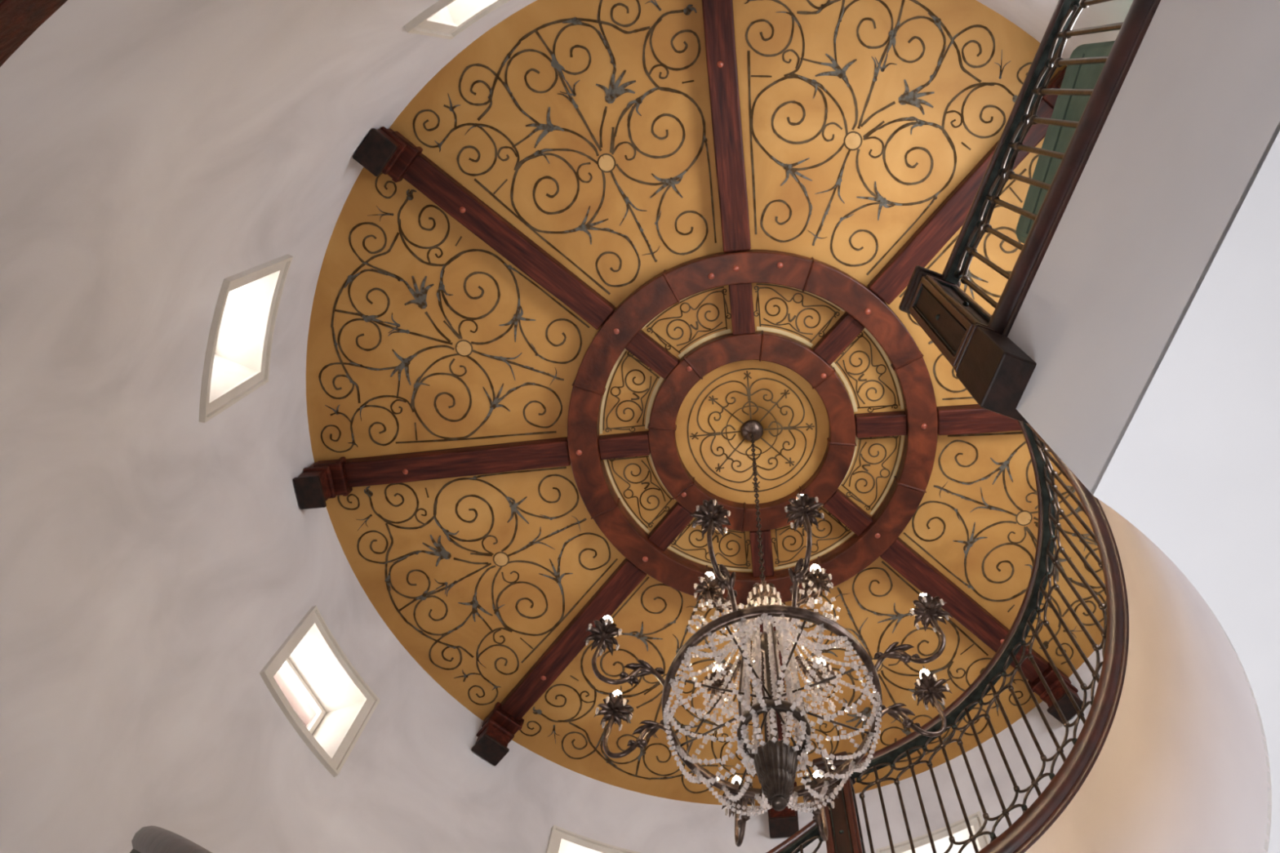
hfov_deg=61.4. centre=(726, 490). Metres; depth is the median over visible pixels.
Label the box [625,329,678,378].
beam
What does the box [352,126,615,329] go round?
ceiling beam
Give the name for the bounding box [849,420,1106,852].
curved railing
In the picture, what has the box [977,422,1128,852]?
trim
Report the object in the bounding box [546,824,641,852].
window
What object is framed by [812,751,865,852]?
newel post
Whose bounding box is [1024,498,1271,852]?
staircase underside
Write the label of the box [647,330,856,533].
ring
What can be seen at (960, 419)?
ceiling beam
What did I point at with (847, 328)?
beam
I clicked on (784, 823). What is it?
ceiling beam
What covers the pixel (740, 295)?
beam
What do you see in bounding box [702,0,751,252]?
ceiling beam
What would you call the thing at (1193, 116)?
balcony underside
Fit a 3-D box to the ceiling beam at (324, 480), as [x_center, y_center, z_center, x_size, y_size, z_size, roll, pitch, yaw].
[-1.684,-0.112,6.234,1.506,0.432,0.215,-5,-69,2]
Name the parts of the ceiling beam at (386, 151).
corbel moulding, corbel moulding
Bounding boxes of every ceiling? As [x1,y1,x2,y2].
[306,0,1106,805]
[1091,121,1279,852]
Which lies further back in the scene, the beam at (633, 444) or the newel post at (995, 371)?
the beam at (633, 444)
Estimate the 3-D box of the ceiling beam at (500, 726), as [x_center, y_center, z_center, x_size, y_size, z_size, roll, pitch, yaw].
[-1.035,1.058,6.677,0.215,0.432,1.506,38,-74,-13]
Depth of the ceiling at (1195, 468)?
2.42 m
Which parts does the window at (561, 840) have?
casing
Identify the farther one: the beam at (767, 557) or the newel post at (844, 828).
the beam at (767, 557)
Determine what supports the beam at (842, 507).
attached to the ceiling at (585, 126)
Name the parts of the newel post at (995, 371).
panel frame, panel frame, panel frame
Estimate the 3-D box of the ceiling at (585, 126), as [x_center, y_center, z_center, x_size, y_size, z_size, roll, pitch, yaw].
[0.150,-0.332,6.371,5.320,0.159,5.320,0,-69,0]
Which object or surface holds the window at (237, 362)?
in the wall at (155, 558)
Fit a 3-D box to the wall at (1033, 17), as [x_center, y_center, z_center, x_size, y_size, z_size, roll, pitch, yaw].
[1.758,0.630,4.718,1.925,3.740,5.022,10,-70,-4]
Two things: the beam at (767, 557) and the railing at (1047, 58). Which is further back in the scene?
the beam at (767, 557)
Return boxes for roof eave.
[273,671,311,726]
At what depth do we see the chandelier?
3.62 m
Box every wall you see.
[0,0,987,852]
[778,0,1133,852]
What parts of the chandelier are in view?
bulb, bulb, candle arm, candle arm, bulb, frame rod, bulb, candle arm, candle arm, candle arm, bulb, frame rod, candle arm, chain, frame rod, stem, frame rod, candle arm, candle arm, candle arm, bulb, candle arm, bulb, frame rod, bulb, candle arm, candle arm, bulb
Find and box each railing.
[129,813,823,852]
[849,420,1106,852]
[941,0,1123,307]
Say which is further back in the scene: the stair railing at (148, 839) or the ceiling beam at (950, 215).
the ceiling beam at (950, 215)
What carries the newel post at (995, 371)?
on the floor
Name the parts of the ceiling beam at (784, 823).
corbel moulding, corbel moulding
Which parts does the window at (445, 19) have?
casing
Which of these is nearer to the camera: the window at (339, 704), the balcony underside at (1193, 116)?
the balcony underside at (1193, 116)
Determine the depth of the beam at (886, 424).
6.30 m
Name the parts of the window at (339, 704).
frame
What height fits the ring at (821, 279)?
0.139 m
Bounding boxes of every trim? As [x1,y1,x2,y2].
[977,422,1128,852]
[987,0,1160,337]
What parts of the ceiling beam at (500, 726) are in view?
corbel moulding, corbel moulding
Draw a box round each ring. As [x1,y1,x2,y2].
[567,249,937,604]
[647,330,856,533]
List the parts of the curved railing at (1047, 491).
handrail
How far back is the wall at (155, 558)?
4.29 m
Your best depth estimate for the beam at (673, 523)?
6.53 m
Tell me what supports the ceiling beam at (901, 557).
attached to the ceiling at (585, 126)
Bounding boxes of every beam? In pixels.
[293,436,570,509]
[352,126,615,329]
[471,558,646,765]
[598,431,650,459]
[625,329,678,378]
[648,501,693,551]
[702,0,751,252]
[728,283,755,334]
[749,529,773,577]
[759,616,799,838]
[813,311,864,364]
[822,488,872,536]
[854,410,906,438]
[867,66,1066,304]
[880,537,1082,724]
[936,404,1021,435]
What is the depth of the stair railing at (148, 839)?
1.43 m
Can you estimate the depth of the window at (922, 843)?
6.50 m
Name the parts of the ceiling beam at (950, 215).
corbel moulding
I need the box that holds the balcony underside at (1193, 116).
[1007,0,1279,494]
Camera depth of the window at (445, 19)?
4.85 m
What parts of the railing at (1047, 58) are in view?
handrail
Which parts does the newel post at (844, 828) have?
panel frame, panel frame, panel frame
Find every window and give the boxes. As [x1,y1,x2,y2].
[199,253,293,422]
[259,605,380,777]
[403,0,510,39]
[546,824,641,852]
[875,810,991,852]
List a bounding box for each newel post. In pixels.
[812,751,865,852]
[898,265,1036,424]
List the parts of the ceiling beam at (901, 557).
corbel moulding, corbel moulding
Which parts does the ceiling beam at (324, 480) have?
corbel moulding, corbel moulding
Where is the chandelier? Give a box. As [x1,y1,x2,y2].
[583,420,952,846]

